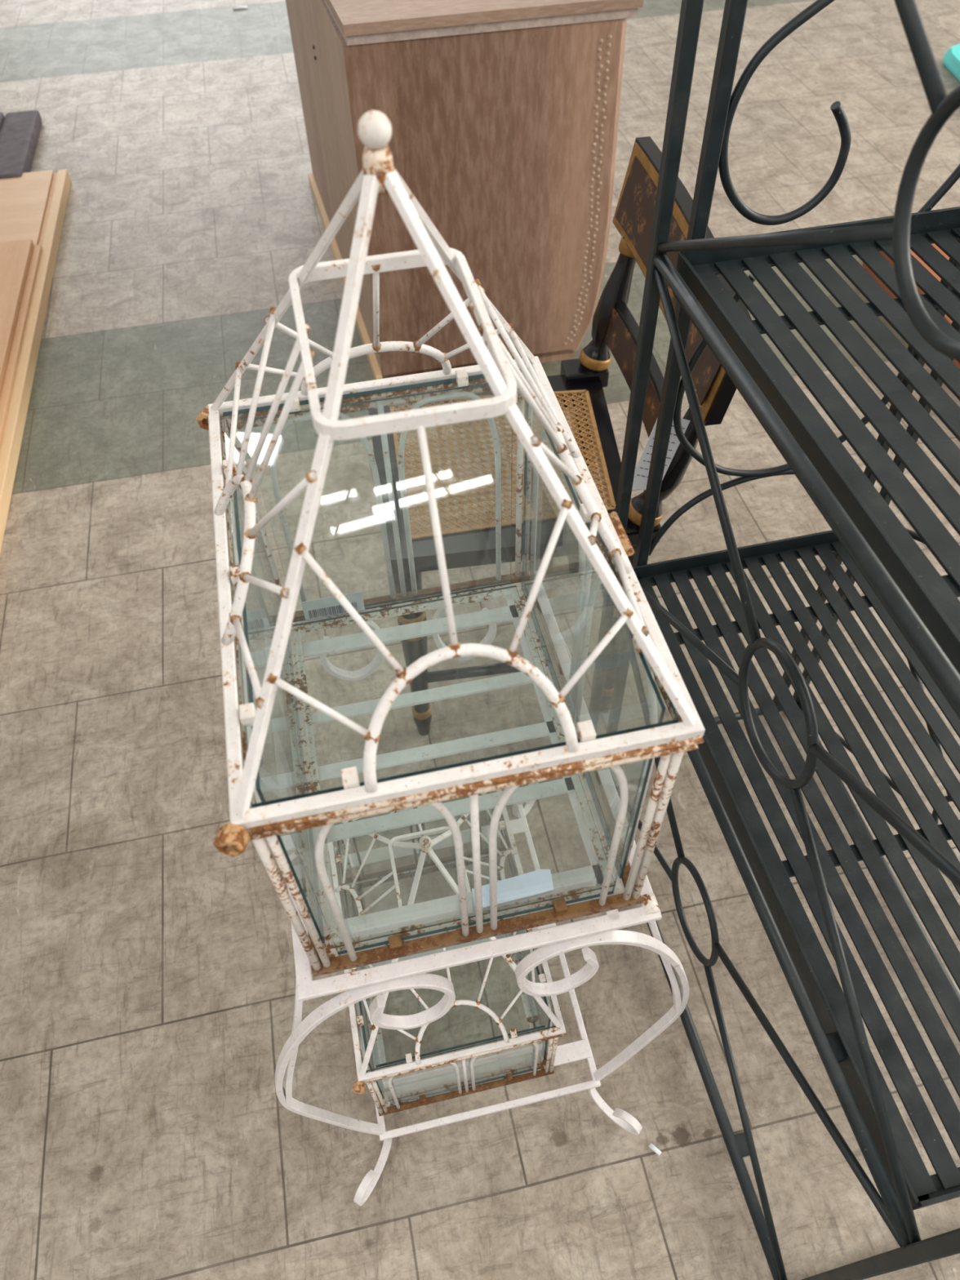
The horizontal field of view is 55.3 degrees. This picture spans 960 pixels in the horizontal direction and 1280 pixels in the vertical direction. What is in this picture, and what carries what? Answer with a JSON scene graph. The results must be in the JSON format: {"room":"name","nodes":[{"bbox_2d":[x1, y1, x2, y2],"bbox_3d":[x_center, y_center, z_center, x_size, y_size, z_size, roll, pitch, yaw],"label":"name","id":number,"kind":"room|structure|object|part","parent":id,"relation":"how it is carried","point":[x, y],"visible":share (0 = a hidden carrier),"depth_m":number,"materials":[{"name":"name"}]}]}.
{"room":"furniture store","nodes":[
{"label":"furniture store","id":0,"kind":"room"},
{"bbox_2d":[0,0,959,1279],"bbox_3d":[-0.691,-0.868,2.448,18.000,0.001,18.000,-10,52,-7],"label":"floor","id":1,"kind":"structure","parent":0,"point":[148,969],"depth_m":1.57,"materials":[{"name":"tile"}]},
{"bbox_2d":[0,110,42,178],"bbox_3d":[-1.643,-1.628,3.050,0.300,0.050,0.520,-9,52,-6],"label":"floor cushion","id":2,"kind":"object","parent":1,"relation":"on","point":[20,131],"visible":0.86,"depth_m":3.06,"materials":[{"name":"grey fabric"}]},
{"bbox_2d":[0,168,71,554],"bbox_3d":[-1.419,-0.667,2.278,0.600,0.040,2.050,-9,52,-6],"label":"panel","id":3,"kind":"object","parent":1,"relation":"on","point":[33,205],"visible":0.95,"depth_m":2.61,"materials":[{"name":"brown wood"}]},
{"bbox_2d":[0,239,42,446],"bbox_3d":[-1.334,-0.518,2.112,0.470,0.028,1.500,-9,52,-6],"label":"panel","id":4,"kind":"object","parent":3,"relation":"on","point":[20,260],"visible":1,"depth_m":2.39,"materials":[{"name":"brown wood"}]},
{"bbox_2d":[232,5,247,9],"bbox_3d":[-1.031,-2.717,3.938,0.063,0.012,0.012,-13,52,-9],"label":"paper scrap","id":5,"kind":"object","parent":1,"relation":"on","point":[239,6],"visible":1,"depth_m":3.94,"materials":[{"name":"white paper"}]},
{"bbox_2d":[285,0,643,379],"bbox_3d":[-0.121,-1.333,2.314,0.644,0.770,1.150,-10,52,-7],"label":"sideboard","id":6,"kind":"object","parent":1,"relation":"on","point":[503,115],"visible":0.99,"depth_m":1.89,"materials":[{"name":"brown wood"}]},
{"bbox_3d":[-0.126,-1.560,2.037,0.628,0.017,1.144,-10,52,-7],"label":"moulding","id":7,"kind":"part","parent":6,"relation":"part of","materials":[{"name":"brown wood"}]},
{"bbox_2d":[249,570,689,1206],"bbox_3d":[-0.034,0.292,1.101,0.431,0.612,0.528,-10,52,-7],"label":"stand","id":8,"kind":"object","parent":1,"relation":"on","point":[410,971],"visible":0.56,"depth_m":0.85,"materials":[{"name":"white paint"}]},
{"bbox_2d":[327,789,566,1115],"bbox_3d":[-0.055,0.330,1.086,0.237,0.389,0.341,-10,52,-7],"label":"glass terrarium","id":9,"kind":"object","parent":8,"relation":"on","point":[540,1016],"visible":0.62,"depth_m":1.07,"materials":[{"name":"white paint"}]},
{"bbox_3d":[-0.172,0.352,1.197,0.005,0.178,0.130,-10,52,-7],"label":"arched rod","id":10,"kind":"part","parent":9,"relation":"part of","materials":[{"name":"white paint"}]},
{"bbox_3d":[-0.187,0.287,1.249,0.012,0.183,0.007,-10,52,-7],"label":"corner post","id":11,"kind":"part","parent":9,"relation":"part of","materials":[{"name":"white metal"}]},
{"bbox_3d":[-0.161,0.260,1.103,0.005,0.034,0.075,3,51,3],"label":"ray rod","id":12,"kind":"part","parent":9,"relation":"part of","materials":[{"name":"white paint"}]},
{"bbox_3d":[-0.151,0.403,1.150,0.003,0.183,0.288,-10,52,-7],"label":"glass pane","id":13,"kind":"part","parent":9,"relation":"part of","materials":[{"name":"teal"}]},
{"bbox_3d":[-0.136,0.260,1.066,0.005,0.064,0.058,32,59,24],"label":"ray rod","id":14,"kind":"part","parent":9,"relation":"part of","materials":[{"name":"white paint"}]},
{"bbox_3d":[-0.141,0.461,1.109,0.005,0.178,0.130,-10,52,-7],"label":"arched rod","id":15,"kind":"part","parent":9,"relation":"part of","materials":[{"name":"white paint"}]},
{"bbox_3d":[-0.128,0.391,1.003,0.005,0.027,0.082,-19,53,-14],"label":"ray rod","id":16,"kind":"part","parent":9,"relation":"part of","materials":[{"name":"white paint"}]},
{"bbox_3d":[-0.118,0.277,1.033,0.057,0.076,0.005,-4,51,-2],"label":"ray rod","id":17,"kind":"part","parent":9,"relation":"part of","materials":[{"name":"white paint"}]},
{"bbox_3d":[-0.120,0.524,1.057,0.012,0.183,0.007,-10,52,-7],"label":"corner post","id":18,"kind":"part","parent":9,"relation":"part of","materials":[{"name":"white metal"}]},
{"bbox_3d":[-0.113,0.290,1.021,0.054,0.074,0.005,-7,51,-4],"label":"ray rod","id":19,"kind":"part","parent":9,"relation":"part of","materials":[{"name":"white paint"}]},
{"bbox_3d":[-0.131,0.278,1.256,0.082,0.178,0.006,-10,52,-7],"label":"arched rod","id":20,"kind":"part","parent":9,"relation":"part of","materials":[{"name":"white metal"}]},
{"bbox_3d":[-0.086,0.415,0.975,0.051,0.030,0.005,17,53,14],"label":"ray rod","id":21,"kind":"part","parent":9,"relation":"part of","materials":[{"name":"white paint"}]},
{"bbox_3d":[-0.084,0.270,1.256,0.190,0.183,0.004,-10,52,-7],"label":"glass pane","id":22,"kind":"part","parent":9,"relation":"part of","materials":[{"name":"teal"}]},
{"bbox_3d":[-0.073,0.213,1.082,0.005,0.074,0.078,-10,52,-7],"label":"ray rod","id":23,"kind":"part","parent":9,"relation":"part of","materials":[{"name":"white paint"}]},
{"bbox_3d":[-0.071,0.374,0.975,0.062,0.049,0.005,35,60,26],"label":"ray rod","id":24,"kind":"part","parent":9,"relation":"part of","materials":[{"name":"white paint"}]},
{"bbox_3d":[-0.064,0.514,1.065,0.082,0.178,0.006,-10,52,-7],"label":"arched rod","id":25,"kind":"part","parent":9,"relation":"part of","materials":[{"name":"white metal"}]},
{"bbox_3d":[-0.036,0.342,0.977,0.005,0.074,0.078,-10,52,-7],"label":"ray rod","id":26,"kind":"part","parent":9,"relation":"part of","materials":[{"name":"white metal"}]},
{"bbox_3d":[-0.038,0.261,1.268,0.082,0.178,0.006,-10,52,-7],"label":"arched rod","id":27,"kind":"part","parent":9,"relation":"part of","materials":[{"name":"white paint"}]},
{"bbox_3d":[-0.049,0.445,1.238,0.223,0.007,0.317,-10,52,-7],"label":"frame","id":28,"kind":"part","parent":9,"relation":"part of","materials":[{"name":"white metal"}]},
{"bbox_3d":[-0.019,0.499,1.070,0.190,0.183,0.004,-10,52,-7],"label":"glass pane","id":29,"kind":"part","parent":9,"relation":"part of","materials":[{"name":"teal"}]},
{"bbox_3d":[0.005,0.268,1.036,0.054,0.074,0.005,-14,52,-10],"label":"ray rod","id":30,"kind":"part","parent":9,"relation":"part of","materials":[{"name":"white paint"}]},
{"bbox_3d":[0.007,0.359,0.984,0.005,0.049,0.062,17,54,15],"label":"ray rod","id":31,"kind":"part","parent":9,"relation":"part of","materials":[{"name":"white paint"}]},
{"bbox_3d":[0.005,0.234,1.084,0.058,0.064,0.005,20,54,17],"label":"ray rod","id":32,"kind":"part","parent":9,"relation":"part of","materials":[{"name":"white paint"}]},
{"bbox_3d":[0.003,0.255,1.048,0.057,0.076,0.005,-17,53,-12],"label":"ray rod","id":33,"kind":"part","parent":9,"relation":"part of","materials":[{"name":"white paint"}]},
{"bbox_3d":[0.018,0.250,1.274,0.012,0.183,0.007,-10,52,-7],"label":"corner post","id":34,"kind":"part","parent":9,"relation":"part of","materials":[{"name":"white metal"}]},
{"bbox_3d":[0.019,0.227,1.126,0.005,0.034,0.075,-24,55,-17],"label":"ray rod","id":35,"kind":"part","parent":9,"relation":"part of","materials":[{"name":"white paint"}]},
{"bbox_3d":[0.029,0.497,1.076,0.082,0.178,0.006,-10,52,-7],"label":"arched rod","id":36,"kind":"part","parent":9,"relation":"part of","materials":[{"name":"white paint"}]},
{"bbox_3d":[0.038,0.314,1.223,0.005,0.178,0.130,-10,52,-7],"label":"arched rod","id":37,"kind":"part","parent":9,"relation":"part of","materials":[{"name":"white paint"}]},
{"bbox_3d":[0.035,0.393,0.990,0.005,0.030,0.051,36,60,26],"label":"ray rod","id":38,"kind":"part","parent":9,"relation":"part of","materials":[{"name":"white paint"}]},
{"bbox_3d":[0.038,0.329,1.021,0.005,0.044,0.066,11,52,10],"label":"ray rod","id":39,"kind":"part","parent":9,"relation":"part of","materials":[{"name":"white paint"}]},
{"bbox_3d":[0.049,0.366,1.175,0.004,0.183,0.288,-10,52,-7],"label":"glass pane","id":40,"kind":"part","parent":9,"relation":"part of","materials":[{"name":"clear glass"}]},
{"bbox_3d":[0.058,0.357,1.026,0.005,0.027,0.082,-2,51,0],"label":"ray rod","id":41,"kind":"part","parent":9,"relation":"part of","materials":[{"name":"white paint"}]},
{"bbox_3d":[0.069,0.422,1.135,0.005,0.178,0.130,-10,52,-7],"label":"arched rod","id":42,"kind":"part","parent":9,"relation":"part of","materials":[{"name":"white paint"}]},
{"bbox_3d":[0.085,0.486,1.082,0.012,0.183,0.007,-10,52,-7],"label":"corner post","id":43,"kind":"part","parent":9,"relation":"part of","materials":[{"name":"white metal"}]},
{"bbox_2d":[195,110,705,977],"bbox_3d":[-0.046,-0.069,0.641,0.298,0.554,0.408,-10,52,-7],"label":"glass terrarium","id":44,"kind":"object","parent":8,"relation":"on","point":[251,593],"visible":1,"depth_m":0.59,"materials":[{"name":"white paint"}]},
{"bbox_3d":[-0.179,-0.153,0.666,0.007,0.051,0.097,1,51,2],"label":"ray rod","id":45,"kind":"part","parent":44,"relation":"part of","materials":[{"name":"white paint"}]},
{"bbox_3d":[-0.189,-0.022,0.796,0.006,0.245,0.152,-10,52,-7],"label":"arched rod","id":46,"kind":"part","parent":44,"relation":"part of","materials":[{"name":"white paint"}]},
{"bbox_3d":[-0.138,0.010,0.543,0.007,0.040,0.103,-19,53,-13],"label":"ray rod","id":47,"kind":"part","parent":44,"relation":"part of","materials":[{"name":"white paint"}]},
{"bbox_3d":[-0.208,-0.102,0.857,0.015,0.254,0.010,-10,52,-7],"label":"corner post","id":48,"kind":"part","parent":44,"relation":"part of","materials":[{"name":"white metal"}]},
{"bbox_3d":[-0.153,0.106,0.692,0.006,0.245,0.152,-10,52,-7],"label":"arched rod","id":49,"kind":"part","parent":44,"relation":"part of","materials":[{"name":"white paint"}]},
{"bbox_3d":[-0.151,-0.162,0.616,0.007,0.098,0.080,22,55,18],"label":"ray rod","id":50,"kind":"part","parent":44,"relation":"part of","materials":[{"name":"white paint"}]},
{"bbox_3d":[-0.126,-0.033,0.533,0.007,0.067,0.089,-29,56,-20],"label":"ray rod","id":51,"kind":"part","parent":44,"relation":"part of","materials":[{"name":"white paint"}]},
{"bbox_3d":[-0.156,-0.206,0.706,0.062,0.045,0.007,-34,58,-23],"label":"ray rod","id":52,"kind":"part","parent":44,"relation":"part of","materials":[{"name":"white paint"}]},
{"bbox_3d":[-0.129,-0.141,0.568,0.065,0.116,0.007,-7,51,-4],"label":"ray rod","id":53,"kind":"part","parent":44,"relation":"part of","materials":[{"name":"white paint"}]},
{"bbox_3d":[-0.164,0.037,0.741,0.003,0.252,0.341,-10,52,-7],"label":"glass pane","id":54,"kind":"part","parent":44,"relation":"part of","materials":[{"name":"clear glass"}]},
{"bbox_3d":[-0.123,-0.124,0.552,0.063,0.112,0.007,-5,51,-3],"label":"ray rod","id":55,"kind":"part","parent":44,"relation":"part of","materials":[{"name":"white paint"}]},
{"bbox_3d":[-0.117,-0.075,0.527,0.087,0.100,0.007,33,59,25],"label":"ray rod","id":56,"kind":"part","parent":44,"relation":"part of","materials":[{"name":"white paint"}]},
{"bbox_3d":[-0.127,0.181,0.628,0.015,0.254,0.010,-10,52,-7],"label":"corner post","id":57,"kind":"part","parent":44,"relation":"part of","materials":[{"name":"white metal"}]},
{"bbox_3d":[-0.125,-0.215,0.660,0.007,0.074,0.071,24,56,19],"label":"ray rod","id":58,"kind":"part","parent":44,"relation":"part of","materials":[{"name":"white paint"}]},
{"bbox_3d":[-0.086,0.038,0.507,0.062,0.045,0.007,12,52,11],"label":"ray rod","id":59,"kind":"part","parent":44,"relation":"part of","materials":[{"name":"white paint"}]},
{"bbox_3d":[-0.139,-0.113,0.868,0.097,0.245,0.008,-10,52,-7],"label":"arched rod","id":60,"kind":"part","parent":44,"relation":"part of","materials":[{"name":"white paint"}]},
{"bbox_3d":[-0.068,-0.013,0.496,0.071,0.074,0.007,28,57,22],"label":"ray rod","id":61,"kind":"part","parent":44,"relation":"part of","materials":[{"name":"white paint"}]},
{"bbox_3d":[-0.072,-0.227,0.633,0.007,0.112,0.081,-10,52,-7],"label":"ray rod","id":62,"kind":"part","parent":44,"relation":"part of","materials":[{"name":"white paint"}]},
{"bbox_3d":[-0.081,-0.121,0.866,0.229,0.252,0.005,-10,52,-7],"label":"glass pane","id":63,"kind":"part","parent":44,"relation":"part of","materials":[{"name":"clear glass"}]},
{"bbox_3d":[-0.058,0.170,0.638,0.097,0.245,0.008,-10,52,-7],"label":"arched rod","id":64,"kind":"part","parent":44,"relation":"part of","materials":[{"name":"white paint"}]},
{"bbox_3d":[-0.022,-0.053,0.492,0.007,0.112,0.081,-10,52,-7],"label":"ray rod","id":65,"kind":"part","parent":44,"relation":"part of","materials":[{"name":"white paint"}]},
{"bbox_3d":[-0.026,-0.234,0.672,0.071,0.074,0.007,28,57,22],"label":"ray rod","id":66,"kind":"part","parent":44,"relation":"part of","materials":[{"name":"white paint"}]},
{"bbox_3d":[-0.027,-0.134,0.882,0.097,0.245,0.008,-10,52,-7],"label":"arched rod","id":67,"kind":"part","parent":44,"relation":"part of","materials":[{"name":"white metal"}]},
{"bbox_3d":[-0.045,-0.068,0.653,0.257,0.004,0.369,-10,52,-7],"label":"glass lid","id":68,"kind":"part","parent":44,"relation":"part of","materials":[{"name":"teal"}]},
{"bbox_3d":[-0.045,-0.068,0.653,0.280,0.008,0.392,-10,52,-7],"label":"rim frame","id":69,"kind":"part","parent":44,"relation":"part of","materials":[{"name":"white paint"}]},
{"bbox_3d":[-0.045,-0.057,0.666,0.280,0.008,0.392,-10,52,-7],"label":"rail","id":70,"kind":"part","parent":44,"relation":"part of","materials":[{"name":"white metal"}]},
{"bbox_3d":[-0.045,-0.063,0.659,0.283,0.008,0.395,-10,52,-7],"label":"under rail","id":71,"kind":"part","parent":44,"relation":"part of","materials":[{"name":"white metal"}]},
{"bbox_3d":[-0.004,0.151,0.645,0.229,0.252,0.005,-10,52,-7],"label":"glass pane","id":72,"kind":"part","parent":44,"relation":"part of","materials":[{"name":"teal"}]},
{"bbox_3d":[-0.040,0.096,0.857,0.272,0.010,0.380,-10,52,-7],"label":"frame","id":73,"kind":"part","parent":44,"relation":"part of","materials":[{"name":"white metal"}]},
{"bbox_3d":[-0.005,-0.234,0.724,0.062,0.045,0.007,12,52,11],"label":"ray rod","id":74,"kind":"part","parent":44,"relation":"part of","materials":[{"name":"white paint"}]},
{"bbox_2d":[471,869,553,907],"bbox_3d":[0.027,0.206,0.761,0.069,0.001,0.022,-10,52,-7],"label":"price card","id":75,"kind":"object","parent":44,"relation":"in","point":[538,882],"visible":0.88,"depth_m":0.76,"materials":[{"name":"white paper"}]},
{"bbox_3d":[0.026,-0.169,0.587,0.065,0.116,0.007,-14,52,-10],"label":"ray rod","id":76,"kind":"part","parent":44,"relation":"part of","materials":[{"name":"white paint"}]},
{"bbox_3d":[0.027,-0.195,0.638,0.080,0.098,0.007,29,58,23],"label":"ray rod","id":77,"kind":"part","parent":44,"relation":"part of","materials":[{"name":"white paint"}]},
{"bbox_3d":[0.030,-0.152,0.571,0.063,0.112,0.007,-15,52,-11],"label":"ray rod","id":78,"kind":"part","parent":44,"relation":"part of","materials":[{"name":"white paint"}]},
{"bbox_3d":[0.042,-0.148,0.888,0.015,0.254,0.010,-10,52,-7],"label":"corner post","id":79,"kind":"part","parent":44,"relation":"part of","materials":[{"name":"white metal"}]},
{"bbox_3d":[0.032,-0.031,0.508,0.007,0.074,0.071,24,56,19],"label":"ray rod","id":80,"kind":"part","parent":44,"relation":"part of","materials":[{"name":"white paint"}]},
{"bbox_3d":[0.044,-0.194,0.694,0.007,0.051,0.097,-22,54,-16],"label":"ray rod","id":81,"kind":"part","parent":44,"relation":"part of","materials":[{"name":"white paint"}]},
{"bbox_3d":[0.047,-0.105,0.547,0.007,0.100,0.087,19,54,16],"label":"ray rod","id":82,"kind":"part","parent":44,"relation":"part of","materials":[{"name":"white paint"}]},
{"bbox_3d":[0.068,-0.070,0.828,0.006,0.245,0.152,-10,52,-7],"label":"arched rod","id":83,"kind":"part","parent":44,"relation":"part of","materials":[{"name":"white paint"}]},
{"bbox_3d":[0.054,0.150,0.652,0.097,0.245,0.008,-10,52,-7],"label":"arched rod","id":84,"kind":"part","parent":44,"relation":"part of","materials":[{"name":"white paint"}]},
{"bbox_3d":[0.064,0.011,0.526,0.062,0.045,0.007,-34,58,-23],"label":"ray rod","id":85,"kind":"part","parent":44,"relation":"part of","materials":[{"name":"white paint"}]},
{"bbox_3d":[0.079,-0.008,0.771,0.003,0.252,0.341,-10,52,-7],"label":"glass pane","id":86,"kind":"part","parent":44,"relation":"part of","materials":[{"name":"clear glass"}]},
{"bbox_3d":[0.069,-0.068,0.557,0.007,0.067,0.089,7,52,7],"label":"ray rod","id":87,"kind":"part","parent":44,"relation":"part of","materials":[{"name":"white paint"}]},
{"bbox_3d":[0.104,0.059,0.724,0.006,0.245,0.152,-10,52,-7],"label":"arched rod","id":88,"kind":"part","parent":44,"relation":"part of","materials":[{"name":"white metal"}]},
{"bbox_3d":[0.092,-0.033,0.572,0.007,0.040,0.103,-3,51,-1],"label":"ray rod","id":89,"kind":"part","parent":44,"relation":"part of","materials":[{"name":"white paint"}]},
{"bbox_3d":[0.123,0.135,0.659,0.015,0.254,0.010,-10,52,-7],"label":"corner post","id":90,"kind":"part","parent":44,"relation":"part of","materials":[{"name":"white metal"}]},
{"bbox_3d":[-0.040,0.105,0.868,0.302,0.006,0.404,-10,52,-7],"label":"frame","id":91,"kind":"part","parent":8,"relation":"part of","materials":[{"name":"white paint"}]},
{"bbox_3d":[-0.030,0.427,1.268,0.281,0.008,0.422,-10,52,-7],"label":"frame","id":92,"kind":"part","parent":8,"relation":"part of","materials":[{"name":"white paint"}]},
{"bbox_2d":[368,136,751,735],"bbox_3d":[0.069,-0.250,1.426,0.451,0.790,0.462,-8,51,-5],"label":"chair","id":93,"kind":"object","parent":1,"relation":"on","point":[579,386],"visible":0.55,"depth_m":1.32,"materials":[{"name":"black paint"}]},
{"bbox_3d":[-0.101,0.022,1.444,0.044,0.428,0.044,-8,51,-5],"label":"leg","id":94,"kind":"part","parent":93,"relation":"part of","materials":[{"name":"black paint"}]},
{"bbox_3d":[0.035,-0.263,1.379,0.380,0.030,0.377,-8,51,-5],"label":"seat frame","id":95,"kind":"part","parent":93,"relation":"part of","materials":[{"name":"black paint"}]},
{"bbox_3d":[0.034,-0.277,1.369,0.316,0.004,0.312,-7,51,-4],"label":"cane panel","id":96,"kind":"part","parent":93,"relation":"part of","materials":[{"name":"beige wicker"}]},
{"bbox_3d":[0.183,-0.270,1.672,0.044,0.428,0.045,-8,51,-5],"label":"leg","id":97,"kind":"part","parent":93,"relation":"part of","materials":[{"name":"black paint"}]},
{"bbox_3d":[0.202,-0.509,1.417,0.089,0.229,0.052,-8,51,-5],"label":"post","id":98,"kind":"part","parent":93,"relation":"part of","materials":[{"name":"black paint"}]},
{"bbox_3d":[0.213,-0.015,1.466,0.044,0.428,0.044,-8,51,-5],"label":"leg","id":99,"kind":"part","parent":93,"relation":"part of","materials":[{"name":"black paint"}]},
{"bbox_3d":[0.228,-0.362,1.317,0.021,0.063,0.326,-8,51,-5],"label":"stencilled panel","id":100,"kind":"part","parent":93,"relation":"part of","materials":[{"name":"brown wood"}]},
{"bbox_3d":[0.247,-0.228,1.194,0.104,0.224,0.048,-8,51,-5],"label":"post","id":101,"kind":"part","parent":93,"relation":"part of","materials":[{"name":"black paint"}]},
{"bbox_2d":[632,404,703,489],"bbox_3d":[0.231,-0.233,1.134,0.089,0.128,0.007,-13,52,-9],"label":"paper tag","id":102,"kind":"object","parent":93,"relation":"attached to","point":[642,470],"visible":0.38,"depth_m":1.14,"materials":[{"name":"white paper"}]},
{"bbox_3d":[0.247,-0.479,1.187,0.034,0.104,0.426,-8,51,-5],"label":"stencilled panel","id":103,"kind":"part","parent":93,"relation":"part of","materials":[{"name":"brown wood"}]},
{"bbox_3d":[0.259,-0.480,1.188,0.054,0.138,0.462,-8,51,-5],"label":"crest rail","id":104,"kind":"part","parent":93,"relation":"part of","materials":[{"name":"black paint"}]},
{"bbox_2d":[648,1142,661,1155],"bbox_3d":[0.227,0.662,1.191,0.017,0.007,0.006,34,59,25],"label":"paper scrap","id":105,"kind":"object","parent":1,"relation":"on","point":[651,1145],"visible":1,"depth_m":1.19,"materials":[{"name":"white paper"}]},
{"bbox_2d":[588,0,959,1279],"bbox_3d":[0.443,0.033,0.835,0.391,1.343,0.790,-11,52,-7],"label":"shelf rack","id":106,"kind":"object","parent":1,"relation":"on","point":[919,606],"visible":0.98,"depth_m":0.86,"materials":[{"name":"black metal"}]},
{"bbox_3d":[0.221,0.247,1.379,0.009,0.186,0.336,-11,52,-7],"label":"brace rod","id":107,"kind":"part","parent":106,"relation":"part of","materials":[{"name":"metal"}]},
{"bbox_3d":[0.173,-0.224,1.052,0.014,1.336,0.014,-11,52,-7],"label":"corner post","id":108,"kind":"part","parent":106,"relation":"part of","materials":[{"name":"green metal"}]},
{"bbox_3d":[0.216,0.095,1.191,0.009,0.186,0.336,-11,52,-7],"label":"brace rod","id":109,"kind":"part","parent":106,"relation":"part of","materials":[{"name":"green metal"}]},
{"bbox_3d":[0.209,-0.231,1.056,0.014,1.336,0.014,-11,52,-7],"label":"post","id":110,"kind":"part","parent":106,"relation":"part of","materials":[{"name":"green metal"}]},
{"bbox_3d":[0.213,-0.027,1.039,0.009,0.188,0.336,-11,52,-7],"label":"brace rod","id":111,"kind":"part","parent":106,"relation":"part of","materials":[{"name":"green metal"}]},
{"bbox_3d":[0.208,-0.180,0.849,0.009,0.188,0.336,-11,52,-7],"label":"brace rod","id":112,"kind":"part","parent":106,"relation":"part of","materials":[{"name":"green metal"}]},
{"bbox_3d":[0.273,0.476,1.318,0.016,0.016,0.776,-11,52,-7],"label":"rail","id":113,"kind":"part","parent":106,"relation":"part of","materials":[{"name":"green metal"}]},
{"bbox_3d":[0.321,0.583,1.106,0.009,0.186,0.336,-11,52,-7],"label":"brace rod","id":114,"kind":"part","parent":106,"relation":"part of","materials":[{"name":"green metal"}]},
{"bbox_3d":[0.368,0.147,1.580,0.375,0.013,0.013,-11,52,-7],"label":"rail","id":115,"kind":"part","parent":106,"relation":"part of","materials":[{"name":"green metal"}]},
{"bbox_3d":[0.205,-0.303,0.696,0.009,0.188,0.336,-11,52,-7],"label":"brace rod","id":116,"kind":"part","parent":106,"relation":"part of","materials":[{"name":"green metal"}]},
{"bbox_3d":[0.264,0.203,0.979,0.013,0.013,0.776,-11,52,-7],"label":"rail","id":117,"kind":"part","parent":106,"relation":"part of","materials":[{"name":"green metal"}]},
{"bbox_2d":[631,529,959,1210],"bbox_3d":[0.445,0.168,1.018,0.484,0.048,0.793,-2,51,0],"label":"shelf","id":118,"kind":"object","parent":106,"relation":"on","point":[819,996],"depth_m":0.99,"materials":[{"name":"black metal"}]},
{"bbox_3d":[0.256,-0.073,0.636,0.013,0.013,0.776,-11,52,-7],"label":"rail","id":119,"kind":"part","parent":106,"relation":"part of","materials":[{"name":"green metal"}]},
{"bbox_3d":[0.316,0.431,0.918,0.009,0.186,0.336,-11,52,-7],"label":"brace rod","id":120,"kind":"part","parent":106,"relation":"part of","materials":[{"name":"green metal"}]},
{"bbox_2d":[672,206,959,719],"bbox_3d":[0.437,-0.108,0.675,0.483,0.048,0.793,-2,51,0],"label":"shelf","id":121,"kind":"object","parent":106,"relation":"on","point":[923,603],"depth_m":0.75,"materials":[{"name":"black metal"}]},
{"bbox_3d":[0.312,0.309,0.766,0.009,0.188,0.336,-11,52,-7],"label":"brace rod","id":122,"kind":"part","parent":106,"relation":"part of","materials":[{"name":"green metal"}]},
{"bbox_3d":[0.587,0.177,1.427,0.009,0.186,0.336,-11,52,-7],"label":"brace rod","id":123,"kind":"part","parent":106,"relation":"part of","materials":[{"name":"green metal"}]},
{"bbox_3d":[0.503,-0.287,1.095,0.014,1.336,0.014,-11,52,-7],"label":"post","id":124,"kind":"part","parent":106,"relation":"part of","materials":[{"name":"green metal"}]},
{"bbox_3d":[0.539,-0.294,1.099,0.014,1.336,0.014,-11,52,-7],"label":"corner post","id":125,"kind":"part","parent":106,"relation":"part of","materials":[{"name":"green metal"}]},
{"bbox_3d":[0.638,0.406,1.366,0.016,0.016,0.776,-11,52,-7],"label":"rail","id":126,"kind":"part","parent":106,"relation":"part of","materials":[{"name":"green metal"}]},
{"bbox_3d":[0.347,0.363,0.575,0.014,1.336,0.014,-11,52,-7],"label":"corner post","id":127,"kind":"part","parent":106,"relation":"part of","materials":[{"name":"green metal"}]},
{"bbox_3d":[0.308,0.156,0.576,0.009,0.188,0.336,-11,52,-7],"label":"brace rod","id":128,"kind":"part","parent":106,"relation":"part of","materials":[{"name":"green metal"}]},
{"bbox_3d":[0.578,-0.097,1.086,0.009,0.188,0.336,-11,52,-7],"label":"brace rod","id":129,"kind":"part","parent":106,"relation":"part of","materials":[{"name":"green metal"}]},
{"bbox_3d":[0.200,-0.456,0.506,0.009,0.188,0.336,-11,52,-7],"label":"brace rod","id":130,"kind":"part","parent":106,"relation":"part of","materials":[{"name":"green metal"}]},
{"bbox_3d":[0.582,0.026,1.238,0.009,0.186,0.336,-11,52,-7],"label":"brace rod","id":131,"kind":"part","parent":106,"relation":"part of","materials":[{"name":"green metal"}]},
{"bbox_2d":[862,243,959,368],"bbox_3d":[1.409,-0.821,2.293,0.612,0.105,0.800,-8,51,-5],"label":"chest","id":132,"kind":"object","parent":1,"relation":"on","point":[957,363],"visible":0.18,"depth_m":2.38,"materials":[{"name":"ceramic"}]},
{"bbox_3d":[1.408,-0.849,2.260,0.612,0.018,0.800,-8,51,-5],"label":"lid","id":133,"kind":"part","parent":132,"relation":"part of","materials":[{"name":"wood"}]},
{"bbox_2d":[942,44,959,81],"bbox_3d":[1.942,-1.910,3.184,0.430,0.062,0.730,-3,51,-1],"label":"plastic tray","id":134,"kind":"object","parent":1,"relation":"on","point":[951,60],"visible":1,"depth_m":3.35,"materials":[{"name":"teal plastic"}]}
]}

